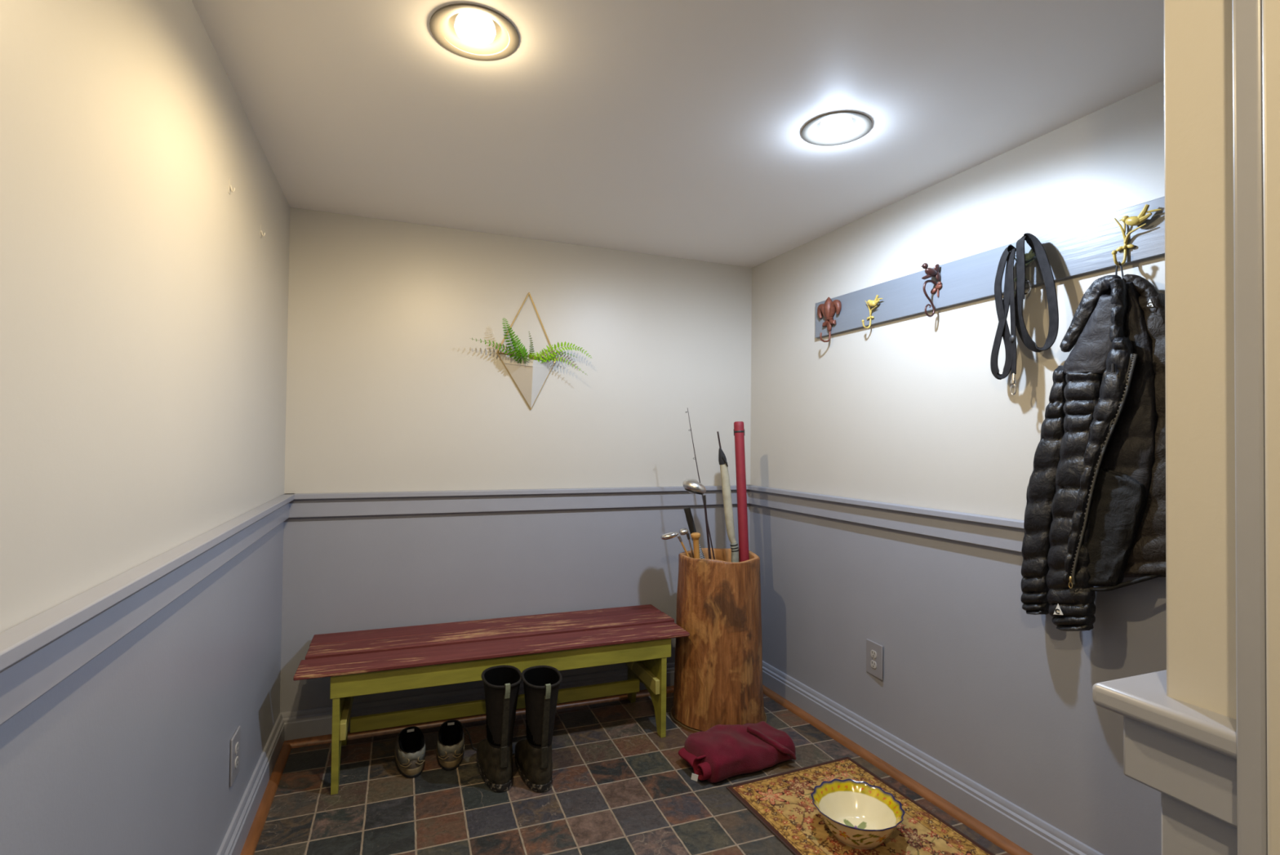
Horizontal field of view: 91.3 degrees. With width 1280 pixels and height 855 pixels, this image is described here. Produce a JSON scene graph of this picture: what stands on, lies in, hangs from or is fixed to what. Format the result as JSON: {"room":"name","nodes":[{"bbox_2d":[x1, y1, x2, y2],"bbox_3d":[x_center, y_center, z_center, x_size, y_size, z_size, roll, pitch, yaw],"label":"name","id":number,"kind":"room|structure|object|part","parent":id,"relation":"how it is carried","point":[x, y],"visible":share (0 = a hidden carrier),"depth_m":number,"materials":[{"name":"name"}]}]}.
{"room":"mudroom","nodes":[
{"label":"mudroom","id":0,"kind":"room"},
{"bbox_2d":[0,0,289,854],"bbox_3d":[-0.753,0.117,0.547,0.120,2.280,4.250,1,-1,-21],"label":"wall","id":1,"kind":"structure","parent":0,"point":[144,301],"depth_m":1.11,"materials":[{"name":"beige paint"}]},
{"bbox_2d":[0,493,294,724],"bbox_3d":[-0.680,0.292,0.573,0.046,0.098,4.250,1,-1,-21],"label":"trim","id":2,"kind":"structure","parent":1,"relation":"attached to","point":[37,653],"depth_m":0.96,"materials":[{"name":"blue paint"}]},
{"bbox_2d":[228,177,235,194],"bbox_3d":[-1.101,-0.650,1.690,0.014,0.041,0.015,1,-1,-21],"label":"hook","id":3,"kind":"object","parent":1,"relation":"attached to","point":[229,180],"visible":1,"depth_m":1.69,"materials":[{"name":"beige paint"}]},
{"bbox_2d":[229,725,240,786],"bbox_3d":[-1.186,0.961,1.835,0.009,0.134,0.096,1,-1,-21],"label":"wall outlet","id":4,"kind":"object","parent":1,"relation":"attached to","point":[234,768],"visible":1,"depth_m":1.82,"materials":[{"name":"grey plastic"}]},
{"bbox_2d":[235,755,238,768],"bbox_3d":[-1.184,0.982,1.835,0.004,0.027,0.034,1,-1,-21],"label":"receptacle","id":5,"kind":"object","parent":4,"relation":"attached to","point":[236,757],"depth_m":1.83,"materials":[{"name":"white plastic"}]},
{"bbox_2d":[235,741,239,754],"bbox_3d":[-1.184,0.941,1.836,0.004,0.027,0.034,1,-1,-21],"label":"receptacle","id":6,"kind":"object","parent":4,"relation":"attached to","point":[237,743],"depth_m":1.83,"materials":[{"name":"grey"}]},
{"bbox_2d":[217,712,284,854],"bbox_3d":[-0.698,1.194,0.554,0.022,0.128,4.250,1,-1,-21],"label":"baseboard","id":7,"kind":"structure","parent":1,"relation":"attached to","point":[233,843],"depth_m":2.02,"materials":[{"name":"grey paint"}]},
{"bbox_2d":[260,224,265,237],"bbox_3d":[-1.242,-0.644,2.061,0.014,0.041,0.015,1,-1,-21],"label":"hook","id":8,"kind":"object","parent":1,"relation":"attached to","point":[261,232],"visible":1,"depth_m":2.06,"materials":[{"name":"beige paint"}]},
{"bbox_2d":[240,740,291,854],"bbox_3d":[-0.674,1.247,0.562,0.030,0.022,4.250,1,-1,-21],"label":"trim","id":9,"kind":"structure","parent":1,"relation":"attached to","point":[251,841],"depth_m":2.10,"materials":[{"name":"orange wood"}]},
{"bbox_2d":[280,207,751,712],"bbox_3d":[-0.397,0.164,3.019,2.540,2.280,0.120,1,-1,-21],"label":"wall","id":10,"kind":"structure","parent":0,"point":[389,387],"depth_m":2.84,"materials":[{"name":"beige paint"}]},
{"bbox_2d":[280,662,675,740],"bbox_3d":[-0.439,1.238,2.913,2.180,0.128,0.022,1,-1,-21],"label":"baseboard","id":11,"kind":"structure","parent":10,"relation":"attached to","point":[308,722],"depth_m":2.69,"materials":[{"name":"blue paint"}]},
{"bbox_2d":[285,684,674,747],"bbox_3d":[-0.430,1.290,2.887,2.180,0.022,0.030,1,-1,-21],"label":"trim","id":12,"kind":"structure","parent":10,"relation":"attached to","point":[300,742],"depth_m":2.70,"materials":[{"name":"orange wood"}]},
{"bbox_2d":[287,484,751,517],"bbox_3d":[-0.426,0.336,2.920,2.180,0.098,0.046,1,-1,-21],"label":"trim","id":13,"kind":"structure","parent":10,"relation":"attached to","point":[373,503],"depth_m":2.82,"materials":[{"name":"blue paint"}]},
{"bbox_2d":[496,292,556,409],"bbox_3d":[-0.504,-0.357,2.856,0.281,0.548,0.118,1,-1,-21],"label":"wall planter","id":14,"kind":"object","parent":10,"relation":"attached to","point":[530,378],"visible":0.95,"depth_m":2.87,"materials":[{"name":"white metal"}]},
{"bbox_3d":[-0.505,-0.207,2.852,0.252,0.232,0.106,1,-1,-21],"label":"pot","id":15,"kind":"part","parent":14,"relation":"part of","materials":[{"name":"white ceramic"}]},
{"bbox_2d":[471,317,591,375],"bbox_3d":[-0.491,-0.365,2.844,0.554,0.243,0.134,1,-1,-21],"label":"fern","id":16,"kind":"object","parent":14,"relation":"in","point":[522,352],"visible":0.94,"depth_m":2.81,"materials":[{"name":"green plant"}]},
{"bbox_2d":[253,692,1010,854],"bbox_3d":[0.447,1.303,0.997,2.720,0.050,4.470,1,-1,-21],"label":"floor","id":17,"kind":"structure","parent":0,"point":[619,786],"depth_m":2.17,"materials":[{"name":"tile"}]},
{"bbox_2d":[394,725,426,777],"bbox_3d":[-0.894,1.226,2.433,0.108,0.125,0.306,1,-1,-25],"label":"sneaker","id":18,"kind":"object","parent":17,"relation":"on","point":[410,748],"visible":1,"depth_m":2.35,"materials":[{"name":"beige leather"}]},
{"bbox_2d":[397,743,426,764],"bbox_3d":[-0.848,1.219,2.334,0.101,0.047,0.080,1,-1,-25],"label":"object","id":19,"kind":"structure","parent":18,"relation":"on","point":[411,756],"depth_m":2.31,"materials":[{"name":"beige leather"}]},
{"bbox_2d":[435,719,476,769],"bbox_3d":[-0.754,1.228,2.494,0.276,0.125,0.192,0,-1,43],"label":"sneaker","id":20,"kind":"object","parent":17,"relation":"on","point":[450,748],"visible":0.98,"depth_m":2.42,"materials":[{"name":"beige fabric"}]},
{"bbox_2d":[436,737,464,755],"bbox_3d":[-0.723,1.221,2.390,0.101,0.047,0.080,1,-1,-17],"label":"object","id":21,"kind":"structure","parent":20,"relation":"on","point":[448,748],"depth_m":2.37,"materials":[{"name":"beige leather"}]},
{"bbox_2d":[293,604,689,794],"bbox_3d":[-0.564,1.076,2.610,1.501,0.438,0.465,1,-1,-21],"label":"bench","id":22,"kind":"object","parent":17,"relation":"on","point":[376,660],"visible":1,"depth_m":2.50,"materials":[{"name":"red paint"}]},
{"bbox_3d":[-1.141,1.077,2.387,0.023,0.417,0.420,1,-1,-21],"label":"leg","id":23,"kind":"part","parent":22,"relation":"part of","materials":[{"name":"green paint"}]},
{"bbox_3d":[0.026,1.097,2.830,0.023,0.417,0.420,1,-1,-21],"label":"leg","id":24,"kind":"part","parent":22,"relation":"part of","materials":[{"name":"green paint"}]},
{"bbox_2d":[476,664,522,791],"bbox_3d":[-0.537,1.092,2.343,0.144,0.398,0.328,1,-1,-26],"label":"rubber boot","id":25,"kind":"object","parent":17,"relation":"on","point":[501,682],"visible":0.98,"depth_m":2.23,"materials":[{"name":"black rubber"}]},
{"bbox_2d":[514,665,562,791],"bbox_3d":[-0.392,1.093,2.344,0.144,0.398,0.328,1,-1,-25],"label":"rubber boot","id":26,"kind":"object","parent":17,"relation":"on","point":[533,753],"visible":1,"depth_m":2.23,"materials":[{"name":"black rubber"}]},
{"bbox_2d":[670,547,766,733],"bbox_3d":[0.362,0.937,2.831,0.432,0.743,0.416,1,-1,-21],"label":"stand","id":27,"kind":"object","parent":17,"relation":"on","point":[718,669],"visible":0.9,"depth_m":2.68,"materials":[{"name":"brown wood"}]},
{"bbox_2d":[660,531,689,556],"bbox_3d":[0.288,0.789,2.823,0.421,0.650,0.050,1,-1,-21],"label":"club","id":28,"kind":"object","parent":27,"relation":"on","point":[667,535],"visible":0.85,"depth_m":2.76,"materials":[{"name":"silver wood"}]},
{"bbox_2d":[679,528,693,557],"bbox_3d":[0.298,0.847,2.826,0.274,0.790,0.044,1,-1,-21],"label":"club","id":29,"kind":"object","parent":27,"relation":"in","point":[682,531],"visible":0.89,"depth_m":2.80,"materials":[{"name":"silver metal"}]},
{"bbox_2d":[684,506,705,558],"bbox_3d":[0.329,0.809,2.890,0.284,0.889,0.051,1,-1,-21],"label":"umbrella","id":30,"kind":"object","parent":27,"relation":"on","point":[687,511],"visible":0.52,"depth_m":2.85,"materials":[{"name":"black fabric"}]},
{"bbox_3d":[0.233,0.441,2.858,0.070,0.156,0.031,1,-1,-21],"label":"handle","id":31,"kind":"part","parent":30,"relation":"part of","materials":[{"name":"black plastic"}]},
{"bbox_2d":[690,532,700,558],"bbox_3d":[0.274,0.857,2.786,0.066,0.785,0.135,0,-1,44],"label":"bat","id":32,"kind":"object","parent":27,"relation":"on","point":[695,535],"visible":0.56,"depth_m":2.75,"materials":[{"name":"brown wood"}]},
{"bbox_2d":[682,478,711,559],"bbox_3d":[0.294,0.731,2.728,0.236,1.015,0.103,1,-1,-21],"label":"club","id":33,"kind":"object","parent":27,"relation":"on","point":[692,486],"visible":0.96,"depth_m":2.69,"materials":[{"name":"silver metal"}]},
{"bbox_2d":[684,408,715,559],"bbox_3d":[0.327,0.581,2.786,0.264,1.336,0.009,1,-1,2],"label":"fishing rod","id":34,"kind":"object","parent":27,"relation":"on","point":[687,408],"visible":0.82,"depth_m":2.79,"materials":[{"name":"black"}]},
{"bbox_2d":[716,431,738,562],"bbox_3d":[0.404,0.634,2.842,0.119,1.232,0.048,1,-1,4],"label":"umbrella","id":35,"kind":"object","parent":27,"relation":"in","point":[726,493],"visible":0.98,"depth_m":2.83,"materials":[{"name":"fabric"}]},
{"bbox_2d":[733,421,749,561],"bbox_3d":[0.477,0.612,2.858,0.048,1.280,0.146,1,-1,-29],"label":"tube","id":36,"kind":"object","parent":27,"relation":"on","point":[739,428],"visible":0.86,"depth_m":2.87,"materials":[{"name":"plastic"}]},
{"bbox_2d":[678,720,795,782],"bbox_3d":[0.359,1.243,2.418,0.487,0.115,0.290,1,-1,-21],"label":"bag","id":37,"kind":"object","parent":17,"relation":"on","point":[721,752],"visible":1,"depth_m":2.37,"materials":[{"name":"red fabric"}]},
{"bbox_2d":[726,755,995,854],"bbox_3d":[0.748,1.294,1.951,0.563,0.007,0.907,1,-1,-24],"label":"rug","id":38,"kind":"object","parent":17,"relation":"on","point":[782,802],"visible":0.74,"depth_m":2.06,"materials":[{"name":"yellow fabric"}]},
{"bbox_2d":[810,777,905,848],"bbox_3d":[0.688,1.239,1.984,0.278,0.102,0.282,1,-1,-11],"label":"bowl","id":39,"kind":"object","parent":38,"relation":"on","point":[861,815],"visible":1,"depth_m":2.04,"materials":[{"name":"white ceramic"}]},
{"bbox_2d":[191,0,1164,267],"bbox_3d":[0.470,-0.926,1.036,2.720,0.068,4.470,1,-1,-21],"label":"ceiling","id":40,"kind":"structure","parent":0,"point":[670,128],"depth_m":1.74,"materials":[{"name":"white paint"}]},
{"bbox_2d":[429,3,519,61],"bbox_3d":[-0.387,-0.977,1.471,0.204,0.127,0.204,1,-1,-21],"label":"recessed light","id":41,"kind":"object","parent":40,"relation":"in","point":[472,28],"visible":0.95,"depth_m":1.47,"materials":[{"name":"grey"}]},
{"bbox_3d":[-0.387,-0.969,1.471,0.095,0.111,0.095,1,-1,-21],"label":"bulb","id":42,"kind":"part","parent":41,"relation":"part of","materials":[{"name":"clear glass"}]},
{"bbox_2d":[801,111,871,146],"bbox_3d":[0.592,-0.951,1.887,0.204,0.127,0.204,1,-1,-21],"label":"recessed light","id":43,"kind":"object","parent":40,"relation":"in","point":[832,127],"visible":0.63,"depth_m":1.88,"materials":[{"name":"grey"}]},
{"bbox_3d":[0.592,-0.943,1.887,0.095,0.111,0.095,1,-1,-21],"label":"bulb","id":44,"kind":"part","parent":43,"relation":"part of","materials":[{"name":"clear glass"}]},
{"bbox_2d":[749,80,1166,854],"bbox_3d":[1.494,0.156,1.399,0.120,2.280,4.261,1,-1,-24],"label":"wall","id":45,"kind":"structure","parent":0,"point":[913,410],"depth_m":2.18,"materials":[{"name":"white paint"}]},
{"bbox_2d":[866,638,883,679],"bbox_3d":[0.933,0.922,2.492,0.009,0.134,0.096,1,-1,-18],"label":"wall outlet","id":46,"kind":"object","parent":45,"relation":"attached to","point":[874,651],"visible":1,"depth_m":2.48,"materials":[{"name":"grey plastic"}]},
{"bbox_2d":[870,649,876,657],"bbox_3d":[0.931,0.902,2.492,0.004,0.027,0.034,1,-1,-18],"label":"receptacle","id":47,"kind":"object","parent":46,"relation":"attached to","point":[873,652],"depth_m":2.49,"materials":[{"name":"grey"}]},
{"bbox_2d":[870,659,876,668],"bbox_3d":[0.931,0.943,2.491,0.004,0.027,0.034,1,-1,-18],"label":"receptacle","id":48,"kind":"object","parent":46,"relation":"attached to","point":[873,662],"depth_m":2.49,"materials":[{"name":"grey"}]},
{"bbox_2d":[762,684,1032,854],"bbox_3d":[1.122,1.291,1.963,0.030,0.022,2.904,1,-1,-24],"label":"trim","id":49,"kind":"structure","parent":45,"relation":"attached to","point":[966,819],"depth_m":2.28,"materials":[{"name":"orange wood"}]},
{"bbox_2d":[762,660,1103,854],"bbox_3d":[1.146,1.238,1.974,0.022,0.128,2.904,1,-1,-24],"label":"baseboard","id":50,"kind":"structure","parent":45,"relation":"attached to","point":[1028,831],"depth_m":2.20,"materials":[{"name":"blue paint"}]},
{"bbox_2d":[747,484,1166,577],"bbox_3d":[1.146,0.337,1.986,0.046,0.098,2.904,1,-1,-23],"label":"trim","id":51,"kind":"structure","parent":45,"relation":"attached to","point":[1004,533],"depth_m":2.34,"materials":[{"name":"blue paint"}]},
{"bbox_2d":[814,196,1164,342],"bbox_3d":[1.075,-0.481,2.118,0.096,0.206,1.542,1,-1,-24],"label":"coat rack","id":52,"kind":"object","parent":45,"relation":"attached to","point":[1134,233],"visible":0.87,"depth_m":2.03,"materials":[{"name":"blue paint"}]},
{"bbox_2d":[990,232,1058,395],"bbox_3d":[1.161,-0.339,1.888,0.061,0.484,0.222,1,-1,-21],"label":"leash","id":53,"kind":"object","parent":52,"relation":"hanging from","point":[1015,302],"visible":1,"depth_m":1.90,"materials":[{"name":"black leather"}]},
{"bbox_2d":[1020,261,1166,631],"bbox_3d":[1.222,0.060,1.679,0.134,0.999,0.421,1,-1,-21],"label":"jacket","id":54,"kind":"object","parent":52,"relation":"hanging from","point":[1095,513],"visible":0.94,"depth_m":1.63,"materials":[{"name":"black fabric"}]},
{"bbox_3d":[1.156,0.415,1.679,0.010,0.035,0.008,0,-1,30],"label":"zip pull","id":55,"kind":"part","parent":54,"relation":"part of","materials":[{"name":"gold metal"}]},
{"bbox_3d":[1.195,0.098,1.633,0.045,0.656,0.160,1,-1,-24],"label":"panel","id":56,"kind":"part","parent":54,"relation":"part of","materials":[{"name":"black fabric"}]},
{"bbox_2d":[1160,0,1237,854],"bbox_3d":[0.581,0.132,0.591,0.135,2.280,0.085,1,-1,-21],"label":"wall partition","id":57,"kind":"structure","parent":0,"point":[1201,552],"depth_m":0.58,"materials":[{"name":"beige paint"}]},
{"bbox_2d":[1092,669,1236,759],"bbox_3d":[0.575,0.269,0.606,0.210,0.023,0.134,1,-1,-21],"label":"cap","id":58,"kind":"object","parent":57,"relation":"attached to","point":[1143,698],"visible":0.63,"depth_m":0.58,"materials":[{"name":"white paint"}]},
{"bbox_2d":[1123,715,1236,826],"bbox_3d":[0.576,0.312,0.599,0.172,0.064,0.108,1,-1,-21],"label":"trim","id":59,"kind":"structure","parent":57,"relation":"attached to","point":[1202,778],"depth_m":0.57,"materials":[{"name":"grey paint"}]},
{"bbox_2d":[1232,0,1267,854],"bbox_3d":[0.579,0.136,0.542,0.174,2.270,0.021,1,-1,-21],"label":"door frame","id":60,"kind":"structure","parent":57,"relation":"attached to","point":[1247,70],"depth_m":0.51,"materials":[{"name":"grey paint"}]},
{"bbox_2d":[1262,0,1279,854],"bbox_3d":[0.871,0.121,-0.234,0.178,2.280,1.636,1,-1,-21],"label":"wall","id":61,"kind":"structure","parent":0,"point":[1270,8],"depth_m":0.49,"materials":[{"name":"beige paint"}]}
]}

